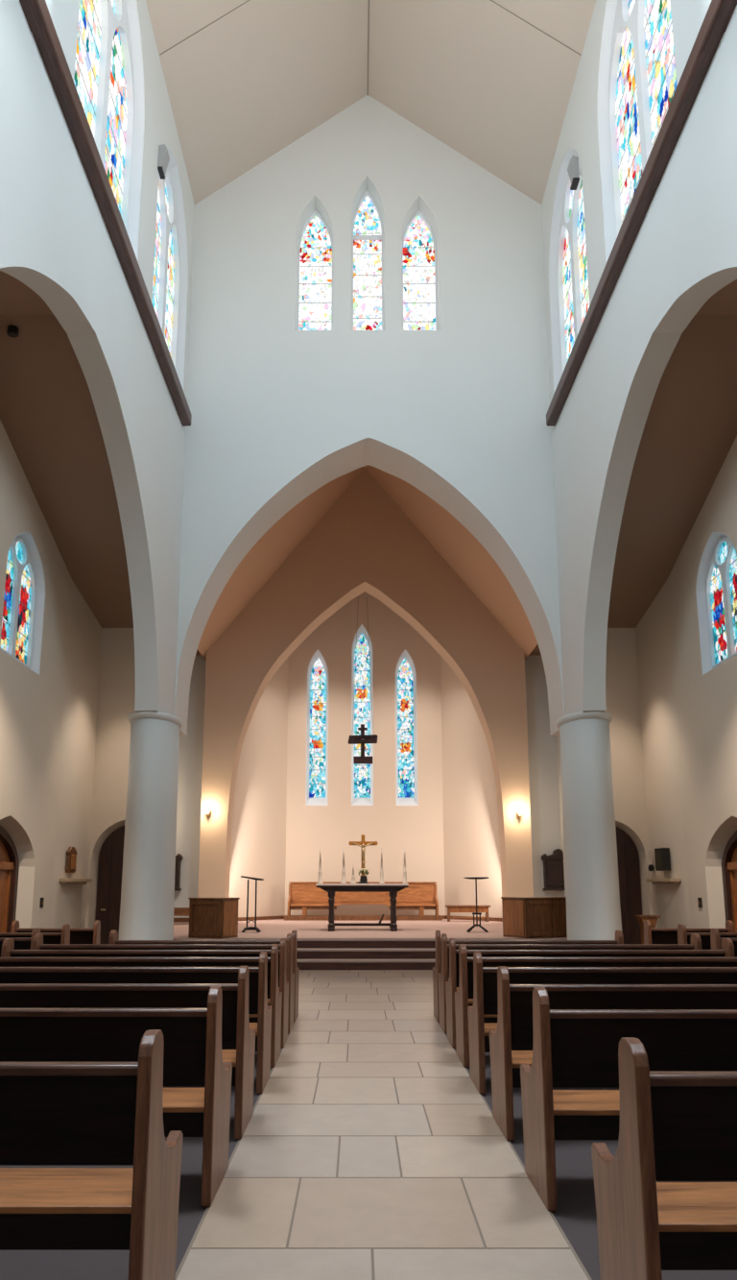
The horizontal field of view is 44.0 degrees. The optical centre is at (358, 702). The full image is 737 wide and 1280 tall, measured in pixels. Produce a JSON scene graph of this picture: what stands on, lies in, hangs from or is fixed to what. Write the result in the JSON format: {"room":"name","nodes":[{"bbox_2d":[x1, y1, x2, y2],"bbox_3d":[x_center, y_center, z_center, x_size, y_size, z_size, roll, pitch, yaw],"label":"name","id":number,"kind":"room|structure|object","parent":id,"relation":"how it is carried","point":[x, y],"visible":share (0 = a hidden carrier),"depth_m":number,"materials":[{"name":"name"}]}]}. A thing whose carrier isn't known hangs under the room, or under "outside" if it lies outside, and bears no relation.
{"room":"church","nodes":[
{"label":"church","id":0,"kind":"room"},
{"bbox_2d":[0,270,53,314],"bbox_3d":[-4.835,-4.835,9.125,2.110,1.999,5.300,0,-11,0],"label":"ceiling","id":1,"kind":"structure","parent":0,"point":[16,298],"depth_m":11.27,"materials":[{"name":"beige paint"}]},
{"bbox_2d":[0,418,101,928],"bbox_3d":[-5.345,-1.897,5.734,0.510,8.990,24.500,0,-11,0],"label":"wall","id":2,"kind":"structure","parent":0,"point":[48,719],"depth_m":15.40,"materials":[{"name":"beige paint"}]},
{"bbox_2d":[0,825,19,932],"bbox_3d":[-5.540,3.005,13.544,0.160,2.420,2.100,0,-11,0],"label":"door","id":3,"kind":"structure","parent":2,"relation":"in","point":[9,857],"depth_m":14.39,"materials":[{"name":"brown wood"}]},
{"bbox_2d":[0,531,45,675],"bbox_3d":[-5.369,-1.679,14.450,0.202,2.160,1.700,0,-11,0],"label":"window","id":4,"kind":"structure","parent":2,"relation":"in","point":[22,623],"depth_m":14.85,"materials":[{"name":"multicoloured glass"}]},
{"bbox_2d":[39,897,44,907],"bbox_3d":[-5.245,3.314,15.144,0.030,0.160,0.140,0,-11,0],"label":"light switch","id":5,"kind":"object","parent":2,"relation":"attached to","point":[41,899],"visible":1,"depth_m":15.12,"materials":[{"name":"black plastic"}]},
{"bbox_2d":[65,846,77,872],"bbox_3d":[-5.138,2.817,16.380,0.085,0.460,0.374,-1,-11,6],"label":"carved plaque","id":6,"kind":"object","parent":2,"relation":"attached to","point":[71,853],"visible":1,"depth_m":16.29,"materials":[{"name":"brown wood"}]},
{"bbox_2d":[59,878,92,884],"bbox_3d":[-5.076,3.214,16.427,0.200,0.100,1.000,-1,-11,6],"label":"wall ledge","id":7,"kind":"object","parent":2,"relation":"attached to","point":[62,881],"visible":1,"depth_m":16.23,"materials":[{"name":"beige wood"}]},
{"bbox_2d":[0,314,133,627],"bbox_3d":[-4.835,-3.315,15.170,2.110,2.610,7.150,0,-11,0],"label":"ceiling","id":8,"kind":"structure","parent":0,"point":[48,416],"depth_m":14.02,"materials":[{"name":"beige paint"}]},
{"bbox_2d":[6,324,18,338],"bbox_3d":[-4.560,-4.898,12.044,0.140,0.110,0.140,0,-11,0],"label":"recessed light","id":9,"kind":"object","parent":8,"relation":"in","point":[12,330],"visible":1,"depth_m":12.00,"materials":[{"name":"black plastic"}]},
{"bbox_2d":[0,0,194,715],"bbox_3d":[-3.590,-7.394,6.374,0.380,11.200,23.600,0,-11,0],"label":"wall","id":10,"kind":"structure","parent":0,"point":[55,238],"depth_m":13.00,"materials":[{"name":"white paint"}]},
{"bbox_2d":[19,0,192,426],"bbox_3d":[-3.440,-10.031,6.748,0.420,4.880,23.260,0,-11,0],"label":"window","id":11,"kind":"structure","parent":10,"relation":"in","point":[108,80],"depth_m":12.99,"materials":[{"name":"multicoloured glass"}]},
{"bbox_2d":[157,144,169,179],"bbox_3d":[-3.326,-9.270,15.621,0.148,0.487,0.240,0,-11,0],"label":"floodlight","id":12,"kind":"object","parent":10,"relation":"attached to","point":[163,156],"visible":1,"depth_m":15.53,"materials":[{"name":"grey metal"}]},
{"bbox_2d":[152,147,187,389],"bbox_3d":[-3.530,-7.933,16.731,0.240,4.480,2.750,0,-11,0],"label":"window","id":13,"kind":"structure","parent":10,"relation":"in","point":[170,267],"depth_m":17.48,"materials":[{"name":"multicoloured glass"}]},
{"bbox_2d":[85,627,135,928],"bbox_3d":[-4.685,1.358,17.728,2.010,7.310,0.300,0,-11,0],"label":"wall","id":14,"kind":"structure","parent":0,"point":[116,696],"depth_m":17.69,"materials":[{"name":"beige paint"}]},
{"bbox_2d":[96,825,124,943],"bbox_3d":[-4.360,3.635,17.307,1.200,2.660,0.153,0,-11,0],"label":"door","id":15,"kind":"structure","parent":14,"relation":"in","point":[111,853],"depth_m":17.36,"materials":[{"name":"brown wood"}]},
{"bbox_2d":[173,655,206,917],"bbox_3d":[-4.990,2.579,26.152,1.600,8.200,0.300,0,-11,0],"label":"wall","id":16,"kind":"structure","parent":0,"point":[191,745],"depth_m":26.02,"materials":[{"name":"white paint"}]},
{"bbox_2d":[174,853,182,890],"bbox_3d":[-5.270,4.647,25.422,0.700,1.137,0.280,0,-11,0],"label":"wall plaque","id":17,"kind":"object","parent":16,"relation":"attached to","point":[179,857],"visible":0.35,"depth_m":25.32,"materials":[{"name":"brown wood"}]},
{"bbox_2d":[173,917,189,921],"bbox_3d":[-4.790,6.018,25.296,1.000,0.120,0.030,0,-11,0],"label":"baseboard","id":18,"kind":"structure","parent":16,"relation":"attached to","point":[175,919],"depth_m":25.28,"materials":[{"name":"brown wood"}]},
{"bbox_2d":[229,656,289,917],"bbox_3d":[-3.178,1.188,27.608,0.325,11.500,3.697,-8,-14,35],"label":"wall","id":19,"kind":"structure","parent":0,"point":[258,829],"depth_m":27.49,"materials":[{"name":"beige paint"}]},
{"bbox_2d":[238,915,285,920],"bbox_3d":[-3.085,6.265,26.480,0.036,0.100,3.104,-8,-14,33],"label":"baseboard","id":20,"kind":"structure","parent":19,"relation":"attached to","point":[260,917],"depth_m":26.85,"materials":[{"name":"brown wood"}]},
{"bbox_2d":[197,465,364,661],"bbox_3d":[-2.090,-4.883,23.106,4.600,5.960,7.800,0,-11,0],"label":"ceiling","id":21,"kind":"structure","parent":0,"point":[278,543],"depth_m":25.03,"materials":[{"name":"beige paint"}]},
{"bbox_2d":[285,591,445,915],"bbox_3d":[0.240,1.461,28.976,6.300,11.500,0.400,0,-11,0],"label":"wall","id":22,"kind":"structure","parent":0,"point":[329,829],"depth_m":28.62,"materials":[{"name":"beige paint"}]},
{"bbox_2d":[305,649,328,805],"bbox_3d":[-1.290,0.769,29.112,0.700,5.050,0.385,0,-11,0],"label":"window","id":23,"kind":"structure","parent":22,"relation":"in","point":[317,696],"depth_m":29.20,"materials":[{"name":"multicoloured glass"}]},
{"bbox_2d":[351,624,373,805],"bbox_3d":[0.135,0.357,29.194,0.700,5.890,0.385,0,-11,0],"label":"window","id":24,"kind":"structure","parent":22,"relation":"in","point":[362,712],"depth_m":29.34,"materials":[{"name":"multicoloured glass"}]},
{"bbox_2d":[394,649,418,805],"bbox_3d":[1.530,0.769,29.112,0.700,5.050,0.385,0,-11,0],"label":"window","id":25,"kind":"structure","parent":22,"relation":"in","point":[405,682],"depth_m":29.20,"materials":[{"name":"multicoloured glass"}]},
{"bbox_2d":[197,468,533,912],"bbox_3d":[0.210,-0.549,26.064,9.000,13.300,0.900,0,-11,0],"label":"wall","id":26,"kind":"structure","parent":0,"point":[365,542],"depth_m":25.88,"materials":[{"name":"beige paint"}]},
{"bbox_2d":[348,596,377,763],"bbox_3d":[0.135,-0.704,26.054,0.838,4.900,0.180,0,-11,0],"label":"cross","id":27,"kind":"object","parent":26,"relation":"hanging from","point":[364,738],"visible":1,"depth_m":25.70,"materials":[{"name":"metal"}]},
{"bbox_2d":[516,810,522,819],"bbox_3d":[4.390,3.052,24.788,0.120,0.222,0.269,0,-11,0],"label":"wall sconce","id":28,"kind":"object","parent":26,"relation":"attached to","point":[519,813],"visible":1,"depth_m":24.70,"materials":[{"name":"gold metal"}]},
{"bbox_2d":[0,969,736,1279],"bbox_3d":[0.240,3.775,10.463,13.300,0.300,37.000,0,-11,0],"label":"floor","id":29,"kind":"structure","parent":0,"point":[369,1149],"depth_m":4.79,"materials":[{"name":"tile"}]},
{"bbox_2d":[0,928,40,957],"bbox_3d":[-4.441,3.217,10.989,1.243,1.000,0.650,0,-11,-2],"label":"pew","id":30,"kind":"object","parent":29,"relation":"on","point":[19,943],"visible":0.23,"depth_m":10.87,"materials":[{"name":"brown wood"}]},
{"bbox_2d":[0,923,70,943],"bbox_3d":[-4.448,3.461,12.208,1.243,1.000,0.650,0,-11,2],"label":"pew","id":31,"kind":"object","parent":29,"relation":"on","point":[63,937],"visible":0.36,"depth_m":12.06,"materials":[{"name":"brown wood"}]},
{"bbox_2d":[10,919,100,943],"bbox_3d":[-4.391,3.702,13.409,1.243,1.000,0.650,0,-11,0],"label":"pew","id":32,"kind":"object","parent":29,"relation":"on","point":[77,935],"visible":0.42,"depth_m":13.28,"materials":[{"name":"brown wood"}]},
{"bbox_2d":[0,1029,182,1279],"bbox_3d":[-2.057,1.686,3.329,2.713,1.000,0.650,0,-11,0],"label":"pew","id":33,"kind":"object","parent":29,"relation":"on","point":[52,1113],"visible":1,"depth_m":3.21,"materials":[{"name":"brown wood"}]},
{"bbox_2d":[0,986,232,1207],"bbox_3d":[-2.057,1.970,4.751,2.713,1.000,0.650,0,-11,0],"label":"pew","id":34,"kind":"object","parent":29,"relation":"on","point":[192,1037],"visible":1,"depth_m":4.63,"materials":[{"name":"brown wood"}]},
{"bbox_2d":[0,966,255,1138],"bbox_3d":[-2.057,2.201,5.908,2.713,1.000,0.650,0,-11,0],"label":"pew","id":35,"kind":"object","parent":29,"relation":"on","point":[235,1022],"visible":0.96,"depth_m":5.78,"materials":[{"name":"brown wood"}]},
{"bbox_2d":[0,951,271,1093],"bbox_3d":[-2.057,2.441,7.104,2.713,1.000,0.650,0,-11,0],"label":"pew","id":36,"kind":"object","parent":29,"relation":"on","point":[258,976],"visible":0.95,"depth_m":6.98,"materials":[{"name":"brown wood"}]},
{"bbox_2d":[0,943,282,1067],"bbox_3d":[-2.057,2.633,8.065,2.713,1.000,0.650,0,-11,0],"label":"pew","id":37,"kind":"object","parent":29,"relation":"on","point":[276,997],"visible":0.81,"depth_m":7.91,"materials":[{"name":"brown wood"}]},
{"bbox_2d":[0,938,289,1048],"bbox_3d":[-2.057,2.813,8.967,2.713,1.000,0.650,0,-11,0],"label":"pew","id":38,"kind":"object","parent":29,"relation":"on","point":[8,946],"visible":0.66,"depth_m":8.82,"materials":[{"name":"brown wood"}]},
{"bbox_2d":[118,710,183,940],"bbox_3d":[-3.590,2.442,15.777,0.940,4.400,1.645,0,-11,0],"label":"column","id":39,"kind":"structure","parent":29,"relation":"on","point":[149,859],"depth_m":15.28,"materials":[{"name":"white paint"}]},
{"bbox_2d":[31,933,294,1034],"bbox_3d":[-2.057,2.978,9.791,2.713,1.000,0.650,0,-11,0],"label":"pew","id":40,"kind":"object","parent":29,"relation":"on","point":[37,940],"visible":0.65,"depth_m":9.64,"materials":[{"name":"brown wood"}]},
{"bbox_2d":[108,930,299,1023],"bbox_3d":[-1.756,3.127,10.536,2.113,1.000,0.650,0,-11,0],"label":"pew","id":41,"kind":"object","parent":29,"relation":"on","point":[113,935],"visible":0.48,"depth_m":10.38,"materials":[{"name":"brown wood"}]},
{"bbox_2d":[297,959,435,969],"bbox_3d":[0.210,4.838,16.966,7.080,0.167,1.030,0,-11,0],"label":"step","id":42,"kind":"structure","parent":29,"relation":"on","point":[302,964],"depth_m":16.48,"materials":[{"name":"beige"}]},
{"bbox_2d":[296,947,435,959],"bbox_3d":[0.210,4.711,17.180,7.080,0.167,0.660,0,-11,0],"label":"step","id":43,"kind":"structure","parent":42,"relation":"on","point":[302,953],"depth_m":16.88,"materials":[{"name":"beige"}]},
{"bbox_2d":[182,938,555,947],"bbox_3d":[0.210,4.584,17.394,7.080,0.167,0.290,0,-11,0],"label":"step","id":44,"kind":"structure","parent":43,"relation":"on","point":[301,943],"depth_m":17.27,"materials":[{"name":"beige"}]},
{"bbox_2d":[433,930,624,1023],"bbox_3d":[1.946,3.127,10.536,2.113,1.000,0.650,0,-11,0],"label":"pew","id":45,"kind":"object","parent":29,"relation":"on","point":[619,937],"visible":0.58,"depth_m":10.38,"materials":[{"name":"brown wood"}]},
{"bbox_2d":[438,933,702,1034],"bbox_3d":[2.247,2.978,9.791,2.713,1.000,0.650,0,-11,0],"label":"pew","id":46,"kind":"object","parent":29,"relation":"on","point":[696,941],"visible":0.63,"depth_m":9.64,"materials":[{"name":"brown wood"}]},
{"bbox_2d":[556,710,622,940],"bbox_3d":[4.010,2.442,15.777,0.940,4.400,1.645,0,-11,0],"label":"column","id":47,"kind":"structure","parent":29,"relation":"on","point":[592,893],"depth_m":15.29,"materials":[{"name":"white paint"}]},
{"bbox_2d":[445,938,735,1048],"bbox_3d":[2.247,2.813,8.967,2.713,1.000,0.650,0,-11,0],"label":"pew","id":48,"kind":"object","parent":29,"relation":"on","point":[728,948],"visible":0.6,"depth_m":8.83,"materials":[{"name":"brown wood"}]},
{"bbox_2d":[455,943,736,1067],"bbox_3d":[2.247,2.633,8.065,2.713,1.000,0.650,0,-11,0],"label":"pew","id":49,"kind":"object","parent":29,"relation":"on","point":[466,985],"visible":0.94,"depth_m":7.92,"materials":[{"name":"brown wood"}]},
{"bbox_2d":[467,952,736,1094],"bbox_3d":[2.247,2.437,7.085,2.713,1.000,0.650,0,-11,0],"label":"pew","id":50,"kind":"object","parent":29,"relation":"on","point":[485,978],"visible":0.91,"depth_m":6.96,"materials":[{"name":"brown wood"}]},
{"bbox_2d":[489,966,736,1140],"bbox_3d":[2.247,2.194,5.869,2.713,1.000,0.650,0,-11,0],"label":"pew","id":51,"kind":"object","parent":29,"relation":"on","point":[515,1019],"visible":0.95,"depth_m":5.74,"materials":[{"name":"brown wood"}]},
{"bbox_2d":[520,987,736,1210],"bbox_3d":[2.247,1.958,4.692,2.713,1.000,0.650,0,-11,0],"label":"pew","id":52,"kind":"object","parent":29,"relation":"on","point":[570,1045],"visible":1,"depth_m":4.57,"materials":[{"name":"brown wood"}]},
{"bbox_2d":[634,915,660,943],"bbox_3d":[5.130,4.246,16.080,0.360,0.980,0.320,0,-11,0],"label":"stand","id":53,"kind":"object","parent":29,"relation":"on","point":[653,919],"visible":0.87,"depth_m":16.04,"materials":[{"name":"brown wood"}]},
{"bbox_2d":[591,1037,736,1279],"bbox_3d":[2.247,1.652,3.162,2.713,1.000,0.650,0,-11,0],"label":"pew","id":54,"kind":"object","parent":29,"relation":"on","point":[675,1125],"visible":1,"depth_m":3.04,"materials":[{"name":"brown wood"}]},
{"bbox_2d":[644,919,734,943],"bbox_3d":[4.811,3.702,13.409,1.243,1.000,0.650,0,-11,0],"label":"pew","id":55,"kind":"object","parent":29,"relation":"on","point":[651,935],"visible":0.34,"depth_m":13.28,"materials":[{"name":"brown wood"}]},
{"bbox_2d":[677,923,736,949],"bbox_3d":[4.868,3.461,12.208,1.243,1.000,0.650,0,-11,-2],"label":"pew","id":56,"kind":"object","parent":29,"relation":"on","point":[684,937],"visible":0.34,"depth_m":12.07,"materials":[{"name":"brown wood"}]},
{"bbox_2d":[710,928,736,957],"bbox_3d":[4.861,3.217,10.989,1.243,1.000,0.650,0,-11,2],"label":"pew","id":57,"kind":"object","parent":29,"relation":"on","point":[715,940],"visible":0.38,"depth_m":10.85,"materials":[{"name":"brown wood"}]},
{"bbox_2d":[174,95,564,735],"bbox_3d":[0.210,-6.359,18.812,7.980,14.050,1.200,0,-11,0],"label":"wall","id":58,"kind":"structure","parent":0,"point":[456,412],"depth_m":18.33,"materials":[{"name":"white paint"}]},
{"bbox_2d":[296,209,334,330],"bbox_3d":[-0.890,-8.978,19.153,0.780,3.120,0.100,0,-11,0],"label":"window","id":59,"kind":"structure","parent":58,"relation":"in","point":[316,247],"depth_m":19.16,"materials":[{"name":"multicoloured glass"}]},
{"bbox_2d":[351,190,384,330],"bbox_3d":[0.200,-9.213,19.200,0.700,3.600,0.100,0,-11,0],"label":"window","id":60,"kind":"structure","parent":58,"relation":"in","point":[367,228],"depth_m":19.19,"materials":[{"name":"multicoloured glass"}]},
{"bbox_2d":[401,209,438,330],"bbox_3d":[1.280,-8.978,19.153,0.780,3.120,0.100,0,-11,0],"label":"window","id":61,"kind":"structure","parent":58,"relation":"in","point":[419,246],"depth_m":19.16,"materials":[{"name":"multicoloured glass"}]},
{"bbox_2d":[173,918,567,940],"bbox_3d":[0.240,5.790,22.578,10.900,0.500,10.650,0,-11,0],"label":"platform","id":62,"kind":"object","parent":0,"point":[277,929],"visible":0.21,"depth_m":20.40,"materials":[{"name":"carpet"}]},
{"bbox_2d":[173,907,189,916],"bbox_3d":[-4.630,5.604,23.992,1.400,0.420,0.450,0,-11,0],"label":"bench","id":63,"kind":"object","parent":62,"relation":"on","point":[178,911],"visible":0.14,"depth_m":24.18,"materials":[{"name":"brown wood"}]},
{"bbox_2d":[188,897,240,939],"bbox_3d":[-2.840,4.220,17.941,0.820,0.760,0.590,-6,-13,27],"label":"desk","id":64,"kind":"object","parent":62,"relation":"on","point":[208,917],"visible":1,"depth_m":17.71,"materials":[{"name":"brown wood"}]},
{"bbox_2d":[241,875,264,932],"bbox_3d":[-2.309,4.372,19.828,0.478,1.197,0.320,0,-11,0],"label":"lectern","id":65,"kind":"object","parent":62,"relation":"on","point":[254,928],"visible":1,"depth_m":19.78,"materials":[{"name":"black metal"}]},
{"bbox_2d":[315,883,409,931],"bbox_3d":[0.100,4.628,20.694,2.070,1.040,0.850,0,-11,0],"label":"altar table","id":66,"kind":"object","parent":62,"relation":"on","point":[331,889],"visible":1,"depth_m":20.39,"materials":[{"name":"brown wood"}]},
{"bbox_2d":[317,849,323,883],"bbox_3d":[-0.870,3.761,21.051,0.130,0.800,0.127,0,-11,0],"label":"candlestick","id":67,"kind":"object","parent":66,"relation":"on","point":[320,863],"visible":0.95,"depth_m":21.01,"materials":[{"name":"beige wax"}]},
{"bbox_2d":[340,849,346,883],"bbox_3d":[-0.330,3.761,21.051,0.130,0.800,0.127,0,-11,0],"label":"candlestick","id":68,"kind":"object","parent":66,"relation":"on","point":[344,863],"visible":0.95,"depth_m":21.00,"materials":[{"name":"beige wax"}]},
{"bbox_2d":[350,866,356,883],"bbox_3d":[-0.110,3.932,20.935,0.130,0.420,0.127,0,-11,0],"label":"candlestick","id":69,"kind":"object","parent":66,"relation":"on","point":[352,877],"visible":0.95,"depth_m":20.90,"materials":[{"name":"beige wax"}]},
{"bbox_2d":[348,834,377,883],"bbox_3d":[0.120,3.569,20.855,0.660,1.100,0.240,0,-11,0],"label":"cross","id":70,"kind":"object","parent":66,"relation":"on","point":[363,842],"visible":0.77,"depth_m":20.89,"materials":[{"name":"gold wood"}]},
{"bbox_2d":[358,868,369,883],"bbox_3d":[0.131,3.893,20.536,0.252,0.340,0.224,0,-11,0],"label":"flower vase","id":71,"kind":"object","parent":66,"relation":"on","point":[364,880],"visible":1,"depth_m":20.47,"materials":[{"name":"black ceramic"}]},
{"bbox_2d":[379,849,385,883],"bbox_3d":[0.550,3.761,21.051,0.130,0.800,0.127,0,-11,0],"label":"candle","id":72,"kind":"object","parent":66,"relation":"on","point":[381,863],"visible":0.98,"depth_m":21.00,"materials":[{"name":"beige wax"}]},
{"bbox_2d":[402,847,408,883],"bbox_3d":[1.080,3.761,21.051,0.130,0.800,0.127,0,-11,0],"label":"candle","id":73,"kind":"object","parent":66,"relation":"on","point":[404,863],"visible":0.93,"depth_m":21.00,"materials":[{"name":"beige wax"}]},
{"bbox_2d":[284,881,442,920],"bbox_3d":[0.150,5.844,26.927,4.600,1.100,0.700,0,-11,0],"label":"bench","id":74,"kind":"object","parent":62,"relation":"on","point":[304,896],"visible":0.88,"depth_m":27.13,"materials":[{"name":"brown wood"}]},
{"bbox_2d":[445,905,490,921],"bbox_3d":[3.090,5.918,25.637,1.240,0.450,0.400,0,-11,0],"label":"bench","id":75,"kind":"object","parent":62,"relation":"on","point":[450,908],"visible":0.96,"depth_m":25.50,"materials":[{"name":"brown wood"}]},
{"bbox_2d":[450,917,486,917],"bbox_3d":[3.090,6.028,25.625,1.000,0.030,0.260,0,-11,0],"label":"shelf","id":76,"kind":"object","parent":75,"relation":"attached to","point":[450,917],"depth_m":25.50,"materials":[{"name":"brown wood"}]},
{"bbox_2d":[463,876,488,932],"bbox_3d":[2.581,4.382,19.816,0.518,1.171,0.320,0,-11,0],"label":"lectern","id":77,"kind":"object","parent":62,"relation":"on","point":[470,929],"visible":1,"depth_m":19.76,"materials":[{"name":"black metal"}]},
{"bbox_2d":[501,896,567,938],"bbox_3d":[3.610,4.255,18.138,1.240,0.770,0.840,5,-12,-24],"label":"desk","id":78,"kind":"object","parent":62,"relation":"on","point":[523,917],"visible":0.8,"depth_m":17.75,"materials":[{"name":"brown wood"}]},
{"bbox_2d":[145,0,596,204],"bbox_3d":[0.210,-13.899,8.287,8.000,3.292,24.800,0,-11,0],"label":"ceiling","id":79,"kind":"structure","parent":0,"point":[474,76],"depth_m":17.39,"materials":[{"name":"white paint"}]},
{"bbox_2d":[159,0,249,55],"bbox_3d":[-1.590,-12.386,15.842,3.600,2.716,0.010,0,-11,0],"label":"seam","id":80,"kind":"structure","parent":79,"relation":"attached to","point":[249,0],"depth_m":15.68,"materials":[{"name":"beige"}]},
{"bbox_2d":[367,0,369,95],"bbox_3d":[0.210,-15.328,7.961,0.024,0.016,23.600,0,-11,0],"label":"seam","id":81,"kind":"structure","parent":79,"relation":"attached to","point":[369,0],"depth_m":18.27,"materials":[{"name":"beige"}]},
{"bbox_2d":[490,0,580,55],"bbox_3d":[2.010,-12.386,15.842,3.600,2.716,0.010,0,-11,0],"label":"seam","id":82,"kind":"structure","parent":79,"relation":"attached to","point":[491,0],"depth_m":15.68,"materials":[{"name":"beige"}]},
{"bbox_2d":[364,464,537,659],"bbox_3d":[2.510,-4.883,23.106,4.600,5.960,7.800,0,-11,0],"label":"ceiling","id":83,"kind":"structure","parent":0,"point":[454,543],"depth_m":24.89,"materials":[{"name":"beige paint"}]},
{"bbox_2d":[440,655,503,917],"bbox_3d":[3.598,1.188,27.608,0.325,11.500,3.697,8,-14,-35],"label":"wall","id":84,"kind":"structure","parent":0,"point":[471,837],"depth_m":27.49,"materials":[{"name":"beige paint"}]},
{"bbox_2d":[444,915,503,921],"bbox_3d":[3.505,6.265,26.480,0.036,0.100,3.104,8,-14,-33],"label":"baseboard","id":85,"kind":"structure","parent":84,"relation":"attached to","point":[446,916],"depth_m":26.57,"materials":[{"name":"brown wood"}]},
{"bbox_2d":[529,644,541,655],"bbox_3d":[5.460,-2.236,23.036,1.500,0.180,8.700,0,-11,0],"label":"ceiling","id":86,"kind":"structure","parent":0,"point":[536,652],"depth_m":26.45,"materials":[{"name":"beige paint"}]},
{"bbox_2d":[525,655,562,896],"bbox_3d":[5.410,2.579,26.152,1.600,8.200,0.300,0,-11,0],"label":"wall","id":87,"kind":"structure","parent":0,"point":[542,745],"depth_m":26.10,"materials":[{"name":"white paint"}]},
{"bbox_2d":[541,848,564,890],"bbox_3d":[5.590,4.647,25.422,0.900,1.138,0.280,0,-11,0],"label":"plaque","id":88,"kind":"object","parent":87,"relation":"attached to","point":[553,864],"visible":0.64,"depth_m":25.30,"materials":[{"name":"brown wood"}]},
{"bbox_2d":[555,735,565,896],"bbox_3d":[5.860,1.755,22.034,0.300,8.200,8.300,0,-11,0],"label":"wall","id":89,"kind":"structure","parent":0,"point":[558,743],"depth_m":25.77,"materials":[{"name":"white paint"}]},
{"bbox_2d":[605,627,652,915],"bbox_3d":[5.105,1.358,17.728,2.010,7.310,0.300,0,-11,0],"label":"wall","id":90,"kind":"structure","parent":0,"point":[622,684],"depth_m":17.68,"materials":[{"name":"beige paint"}]},
{"bbox_2d":[615,826,642,943],"bbox_3d":[4.780,3.635,17.307,1.200,2.660,0.153,0,-11,0],"label":"door","id":91,"kind":"structure","parent":90,"relation":"in","point":[629,872],"depth_m":17.35,"materials":[{"name":"brown wood"}]},
{"bbox_2d":[541,0,736,715],"bbox_3d":[4.010,-7.394,6.374,0.380,11.200,23.600,0,-11,0],"label":"wall","id":92,"kind":"structure","parent":0,"point":[684,252],"depth_m":13.77,"materials":[{"name":"white paint"}]},
{"bbox_2d":[550,147,589,391],"bbox_3d":[3.950,-7.933,16.731,0.240,4.480,2.750,0,-11,0],"label":"window","id":93,"kind":"structure","parent":92,"relation":"in","point":[569,298],"depth_m":17.43,"materials":[{"name":"multicoloured glass"}]},
{"bbox_2d":[567,155,579,190],"bbox_3d":[3.746,-9.221,15.867,0.148,0.487,0.240,0,-11,0],"label":"floodlight","id":94,"kind":"object","parent":92,"relation":"attached to","point":[573,171],"visible":1,"depth_m":15.78,"materials":[{"name":"grey metal"}]},
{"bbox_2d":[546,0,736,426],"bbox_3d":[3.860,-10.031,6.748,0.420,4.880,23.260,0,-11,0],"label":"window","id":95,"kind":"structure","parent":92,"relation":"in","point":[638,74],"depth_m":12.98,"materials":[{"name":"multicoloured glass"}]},
{"bbox_2d":[607,314,736,627],"bbox_3d":[5.255,-3.315,15.170,2.110,2.610,7.150,0,-11,0],"label":"ceiling","id":96,"kind":"structure","parent":0,"point":[690,430],"depth_m":14.13,"materials":[{"name":"beige paint"}]},
{"bbox_2d":[635,435,736,928],"bbox_3d":[5.775,-1.897,5.734,0.510,8.990,24.500,0,-11,0],"label":"wall","id":97,"kind":"structure","parent":0,"point":[689,716],"depth_m":15.60,"materials":[{"name":"beige paint"}]},
{"bbox_2d":[649,851,654,870],"bbox_3d":[5.479,2.960,17.043,0.105,0.360,0.105,-9,-14,38],"label":"candle","id":98,"kind":"object","parent":97,"relation":"attached to","point":[651,866],"visible":1,"depth_m":17.02,"materials":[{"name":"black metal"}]},
{"bbox_2d":[654,847,671,870],"bbox_3d":[5.511,2.832,16.505,0.150,0.400,0.340,1,-11,-6],"label":"speaker","id":99,"kind":"object","parent":97,"relation":"attached to","point":[662,855],"visible":1,"depth_m":16.37},
{"bbox_2d":[654,849,663,869],"bbox_3d":[5.441,2.830,16.497,0.010,0.340,0.280,1,-11,-6],"label":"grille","id":100,"kind":"object","parent":99,"relation":"attached to","point":[659,854],"depth_m":16.47,"materials":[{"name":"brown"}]},
{"bbox_2d":[647,878,681,884],"bbox_3d":[5.506,3.214,16.427,0.200,0.100,1.000,1,-11,-6],"label":"wall ledge","id":101,"kind":"object","parent":97,"relation":"attached to","point":[654,881],"visible":1,"depth_m":16.24,"materials":[{"name":"beige wood"}]},
{"bbox_2d":[698,897,702,907],"bbox_3d":[5.675,3.314,15.144,0.030,0.160,0.140,0,-11,0],"label":"light switch","id":102,"kind":"object","parent":97,"relation":"attached to","point":[699,899],"visible":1,"depth_m":15.12,"materials":[{"name":"black plastic"}]},
{"bbox_2d":[697,531,736,675],"bbox_3d":[5.799,-1.679,14.450,0.202,2.160,1.700,0,-11,0],"label":"window","id":103,"kind":"structure","parent":97,"relation":"in","point":[717,573],"depth_m":14.89,"materials":[{"name":"multicoloured glass"}]},
{"bbox_2d":[722,830,736,932],"bbox_3d":[5.970,3.020,13.622,0.160,2.420,2.100,0,-11,0],"label":"door","id":104,"kind":"structure","parent":97,"relation":"in","point":[730,857],"depth_m":14.53,"materials":[{"name":"brown wood"}]},
{"bbox_2d":[696,279,736,314],"bbox_3d":[5.255,-4.835,9.125,2.110,1.999,5.300,0,-11,0],"label":"ceiling","id":105,"kind":"structure","parent":0,"point":[724,301],"depth_m":11.38,"materials":[{"name":"beige paint"}]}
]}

